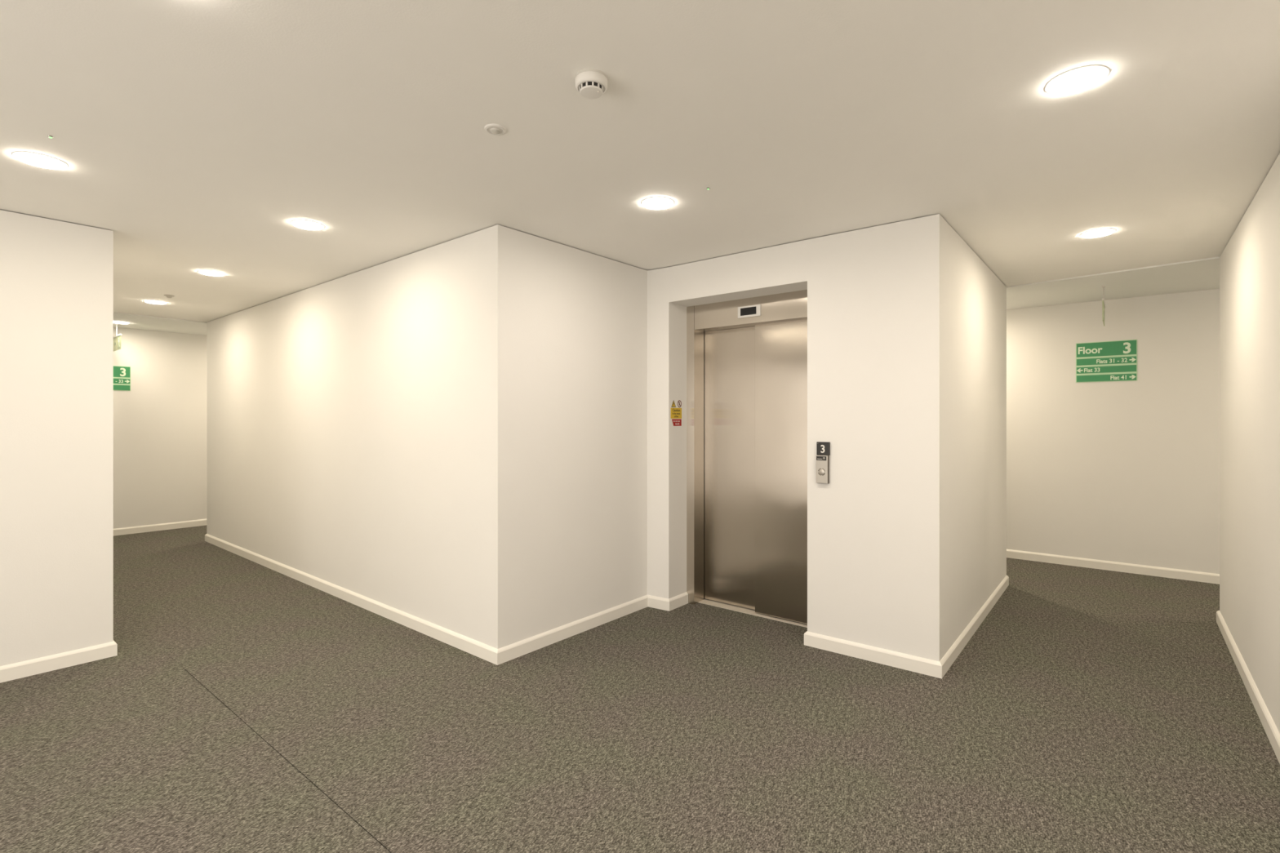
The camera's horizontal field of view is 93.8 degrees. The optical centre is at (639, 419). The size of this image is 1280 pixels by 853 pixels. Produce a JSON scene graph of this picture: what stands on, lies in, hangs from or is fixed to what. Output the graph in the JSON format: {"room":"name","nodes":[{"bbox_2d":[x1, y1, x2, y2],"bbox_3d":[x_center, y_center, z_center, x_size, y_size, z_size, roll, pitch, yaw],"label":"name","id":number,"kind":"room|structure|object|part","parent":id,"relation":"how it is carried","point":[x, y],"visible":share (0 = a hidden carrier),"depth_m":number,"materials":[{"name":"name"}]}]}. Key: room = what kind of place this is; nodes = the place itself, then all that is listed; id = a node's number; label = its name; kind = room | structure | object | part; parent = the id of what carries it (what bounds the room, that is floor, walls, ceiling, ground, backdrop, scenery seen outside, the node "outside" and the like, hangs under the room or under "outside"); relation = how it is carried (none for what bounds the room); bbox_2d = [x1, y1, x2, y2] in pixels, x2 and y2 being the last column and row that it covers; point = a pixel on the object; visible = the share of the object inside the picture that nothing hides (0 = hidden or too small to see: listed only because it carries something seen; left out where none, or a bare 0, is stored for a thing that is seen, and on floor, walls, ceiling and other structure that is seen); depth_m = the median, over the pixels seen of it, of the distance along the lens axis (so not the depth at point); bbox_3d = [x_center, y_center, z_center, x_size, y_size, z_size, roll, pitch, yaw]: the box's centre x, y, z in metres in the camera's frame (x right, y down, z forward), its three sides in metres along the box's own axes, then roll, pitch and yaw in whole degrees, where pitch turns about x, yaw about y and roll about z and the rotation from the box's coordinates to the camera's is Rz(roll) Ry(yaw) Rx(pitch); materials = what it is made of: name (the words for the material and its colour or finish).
{"room":"lobby","nodes":[
{"label":"lobby","id":0,"kind":"room"},
{"bbox_2d":[0,209,113,666],"bbox_3d":[-3.889,0.122,2.339,0.120,2.420,2.765,0,0,39],"label":"wall","id":1,"kind":"structure","parent":0,"point":[56,277],"depth_m":3.19,"materials":[{"name":"paint"}]},
{"bbox_2d":[0,640,117,683],"bbox_3d":[-5.107,1.292,3.416,3.399,0.080,2.660,0,0,39],"label":"baseboard","id":2,"kind":"structure","parent":1,"relation":"attached to","point":[14,671],"depth_m":3.19,"materials":[{"name":"white wood"}]},
{"bbox_2d":[113,327,206,528],"bbox_3d":[-6.085,0.122,6.878,0.120,2.420,7.400,0,0,39],"label":"wall","id":3,"kind":"structure","parent":0,"point":[160,424],"depth_m":7.18,"materials":[{"name":"paint"}]},
{"bbox_2d":[113,365,130,391],"bbox_3d":[-6.066,-0.473,6.801,0.007,0.283,0.430,0,0,39],"label":"sign","id":4,"kind":"object","parent":3,"relation":"attached to","point":[122,375],"visible":0.37,"depth_m":6.91,"materials":[{"name":"green plastic"}]},
{"bbox_2d":[113,519,206,536],"bbox_3d":[-6.033,1.292,6.836,0.017,0.080,7.400,0,0,39],"label":"baseboard","id":5,"kind":"structure","parent":3,"relation":"attached to","point":[133,530],"depth_m":7.16,"materials":[{"name":"white wood"}]},
{"bbox_2d":[206,224,497,648],"bbox_3d":[-2.721,0.122,4.957,5.157,2.420,0.121,0,0,40],"label":"wall","id":6,"kind":"structure","parent":0,"point":[352,420],"depth_m":4.16,"materials":[{"name":"paint"}]},
{"bbox_2d":[204,533,1008,678],"bbox_3d":[-0.916,1.292,5.664,7.099,0.080,3.578,0,0,39],"label":"baseboard","id":7,"kind":"structure","parent":6,"relation":"attached to","point":[488,653],"depth_m":3.65,"materials":[{"name":"white wood"}]},
{"bbox_2d":[497,224,647,648],"bbox_3d":[-0.370,0.122,3.853,0.125,2.420,1.426,0,0,39],"label":"wall","id":8,"kind":"structure","parent":0,"point":[572,322],"depth_m":3.67,"materials":[{"name":"paint"}]},
{"bbox_2d":[0,0,1279,335],"bbox_3d":[-0.761,-1.113,3.582,12.900,0.110,9.400,0,0,39],"label":"ceiling","id":9,"kind":"structure","parent":0,"point":[195,133],"depth_m":2.22,"materials":[{"name":"paint"}]},
{"bbox_2d":[11,151,68,169],"bbox_3d":[-2.468,-1.065,2.465,0.166,0.014,0.166,0,0,39],"label":"recessed light","id":10,"kind":"object","parent":9,"relation":"in","point":[35,159],"visible":1,"depth_m":2.44,"materials":[{"name":"white"}]},
{"bbox_2d":[113,324,121,351],"bbox_3d":[-5.804,-0.912,6.637,0.410,0.292,0.020,0,0,39],"label":"exit sign","id":11,"kind":"object","parent":9,"relation":"hanging from","point":[117,339],"visible":0.98,"depth_m":6.61,"materials":[{"name":"white plastic"}]},
{"bbox_3d":[-5.804,-0.842,6.637,0.400,0.152,0.005,0,0,39],"label":"sign panel","id":12,"kind":"part","parent":11,"relation":"part of","materials":[{"name":"white plastic"}]},
{"bbox_2d":[113,320,129,324],"bbox_3d":[-5.662,-1.055,6.511,0.166,0.014,0.166,0,0,39],"label":"recessed light","id":13,"kind":"object","parent":9,"relation":"in","point":[114,322],"visible":0.75,"depth_m":6.49,"materials":[{"name":"white"}]},
{"bbox_2d":[113,321,128,324],"bbox_3d":[-5.662,-1.054,6.511,0.151,0.013,0.151,0,0,39],"label":"diffuser","id":14,"kind":"object","parent":13,"relation":"attached to","point":[119,322],"depth_m":6.49,"materials":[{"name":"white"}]},
{"bbox_2d":[143,300,167,304],"bbox_3d":[-4.403,-1.065,5.439,0.166,0.014,0.166,0,0,39],"label":"recessed light","id":15,"kind":"object","parent":9,"relation":"in","point":[157,302],"visible":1,"depth_m":5.41,"materials":[{"name":"white"}]},
{"bbox_2d":[164,294,174,297],"bbox_3d":[-4.054,-1.057,5.153,0.072,0.026,0.072,0,0,39],"label":"ceiling sensor","id":16,"kind":"object","parent":9,"relation":"attached to","point":[166,295],"visible":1,"depth_m":5.14,"materials":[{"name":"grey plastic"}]},
{"bbox_2d":[197,270,225,276],"bbox_3d":[-3.120,-1.065,4.359,0.166,0.014,0.166,0,0,39],"label":"recessed light","id":17,"kind":"object","parent":9,"relation":"in","point":[210,273],"visible":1,"depth_m":4.33,"materials":[{"name":"white"}]},
{"bbox_2d":[290,219,324,230],"bbox_3d":[-1.821,-1.065,3.280,0.166,0.014,0.166,0,0,39],"label":"recessed light","id":18,"kind":"object","parent":9,"relation":"in","point":[301,224],"visible":1,"depth_m":3.26,"materials":[{"name":"white"}]},
{"bbox_2d":[484,124,506,134],"bbox_3d":[-0.532,-1.061,2.200,0.079,0.018,0.079,0,0,39],"label":"ceiling sensor","id":19,"kind":"object","parent":9,"relation":"attached to","point":[493,129],"visible":1,"depth_m":2.19,"materials":[{"name":"white plastic"}]},
{"bbox_2d":[575,68,607,98],"bbox_3d":[-0.152,-1.043,1.871,0.101,0.054,0.101,0,0,0],"label":"smoke detector","id":20,"kind":"object","parent":9,"relation":"attached to","point":[591,83],"visible":1,"depth_m":1.84,"materials":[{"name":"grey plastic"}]},
{"bbox_2d":[579,81,603,93],"bbox_3d":[-0.152,-1.030,1.871,0.075,0.014,0.075,0,0,39],"label":"vent","id":21,"kind":"object","parent":20,"relation":"attached to","point":[585,87],"depth_m":1.85,"materials":[{"name":"white plastic"}]},
{"bbox_2d":[640,196,674,209],"bbox_3d":[0.087,-1.065,2.951,0.166,0.014,0.166,0,0,39],"label":"recessed light","id":22,"kind":"object","parent":9,"relation":"in","point":[653,202],"visible":1,"depth_m":2.93,"materials":[{"name":"white"}]},
{"bbox_2d":[1044,64,1110,95],"bbox_3d":[1.375,-1.065,1.885,0.166,0.014,0.166,0,0,39],"label":"recessed light","id":23,"kind":"object","parent":9,"relation":"in","point":[1079,79],"visible":1,"depth_m":1.87,"materials":[{"name":"white"}]},
{"bbox_2d":[1080,228,1115,238],"bbox_3d":[2.620,-1.065,3.425,0.166,0.014,0.166,0,0,39],"label":"recessed light","id":24,"kind":"object","parent":9,"relation":"in","point":[1101,232],"visible":1,"depth_m":3.40,"materials":[{"name":"white"}]},
{"bbox_2d":[1102,285,1105,326],"bbox_3d":[3.688,-0.912,4.760,0.020,0.292,0.410,0,0,39],"label":"exit sign","id":25,"kind":"object","parent":9,"relation":"hanging from","point":[1103,286],"visible":1,"depth_m":4.75,"materials":[{"name":"white plastic"}]},
{"bbox_3d":[3.688,-0.842,4.760,0.005,0.152,0.400,0,0,39],"label":"sign panel","id":26,"kind":"part","parent":25,"relation":"part of","materials":[{"name":"beige plastic"}]},
{"bbox_2d":[0,525,1279,852],"bbox_3d":[-0.737,1.362,3.692,13.000,0.060,9.600,0,0,39],"label":"floor","id":27,"kind":"structure","parent":0,"point":[243,705],"depth_m":2.54,"materials":[{"name":"carpet"}]},
{"bbox_2d":[647,213,939,661],"bbox_3d":[0.833,0.122,3.819,2.025,2.420,0.278,0,0,39],"label":"wall","id":28,"kind":"structure","parent":0,"point":[873,292],"depth_m":3.37,"materials":[{"name":"paint"}]},
{"bbox_2d":[671,400,681,426],"bbox_3d":[0.258,-0.044,4.245,0.002,0.186,0.132,0,0,39],"label":"warning sticker","id":29,"kind":"object","parent":28,"relation":"attached to","point":[676,413],"visible":1,"depth_m":4.24,"materials":[{"name":"yellow"}]},
{"bbox_2d":[686,289,807,627],"bbox_3d":[0.819,0.184,4.133,1.615,2.304,0.292,0,0,39],"label":"door","id":30,"kind":"structure","parent":28,"relation":"in","point":[747,358],"depth_m":4.16,"materials":[{"name":"silver metal"}]},
{"bbox_3d":[0.774,-0.737,4.077,0.882,0.182,0.127,0,0,39],"label":"header panel","id":31,"kind":"part","parent":30,"relation":"part of","materials":[{"name":"silver metal"}]},
{"bbox_3d":[0.857,1.331,4.120,0.960,0.010,0.185,0,0,39],"label":"sill","id":32,"kind":"part","parent":30,"relation":"part of","materials":[{"name":"silver metal"}]},
{"bbox_2d":[816,454,829,483],"bbox_3d":[1.057,0.288,3.466,0.072,0.162,0.022,0,0,39],"label":"panel","id":33,"kind":"object","parent":28,"relation":"attached to","point":[822,461],"visible":1,"depth_m":3.46,"materials":[{"name":"grey metal"}]},
{"bbox_2d":[816,441,830,455],"bbox_3d":[1.062,0.169,3.467,0.075,0.075,0.015,0,0,39],"label":"number plaque","id":34,"kind":"object","parent":28,"relation":"attached to","point":[822,448],"visible":1,"depth_m":3.46,"materials":[{"name":"black plastic"}]},
{"bbox_2d":[939,214,1006,661],"bbox_3d":[2.201,0.122,3.991,0.122,2.420,2.214,0,0,39],"label":"wall","id":35,"kind":"structure","parent":0,"point":[973,299],"depth_m":3.68,"materials":[{"name":"paint"}]},
{"bbox_2d":[1006,288,1219,573],"bbox_3d":[3.966,0.122,5.514,7.600,2.420,0.120,0,0,39],"label":"wall","id":36,"kind":"structure","parent":0,"point":[1126,472],"depth_m":5.24,"materials":[{"name":"paint"}]},
{"bbox_2d":[1075,339,1137,382],"bbox_3d":[4.127,-0.513,5.301,0.430,0.358,0.007,0,0,39],"label":"sign","id":37,"kind":"object","parent":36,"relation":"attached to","point":[1117,360],"visible":1,"depth_m":5.30,"materials":[{"name":"green plastic"}]},
{"bbox_2d":[1006,549,1219,584],"bbox_3d":[3.924,1.292,5.462,7.600,0.080,0.017,0,0,39],"label":"baseboard","id":38,"kind":"structure","parent":36,"relation":"attached to","point":[1206,577],"depth_m":5.24,"materials":[{"name":"white"}]},
{"bbox_2d":[1219,153,1279,733],"bbox_3d":[1.494,0.122,0.990,0.120,2.420,7.460,0,0,39],"label":"wall","id":39,"kind":"structure","parent":0,"point":[1250,261],"depth_m":2.90,"materials":[{"name":"paint"}]},
{"bbox_2d":[1216,610,1279,764],"bbox_3d":[2.619,1.292,0.162,2.940,0.080,7.355,0,0,39],"label":"baseboard","id":40,"kind":"structure","parent":39,"relation":"attached to","point":[1268,725],"depth_m":2.83,"materials":[{"name":"white"}]}
]}

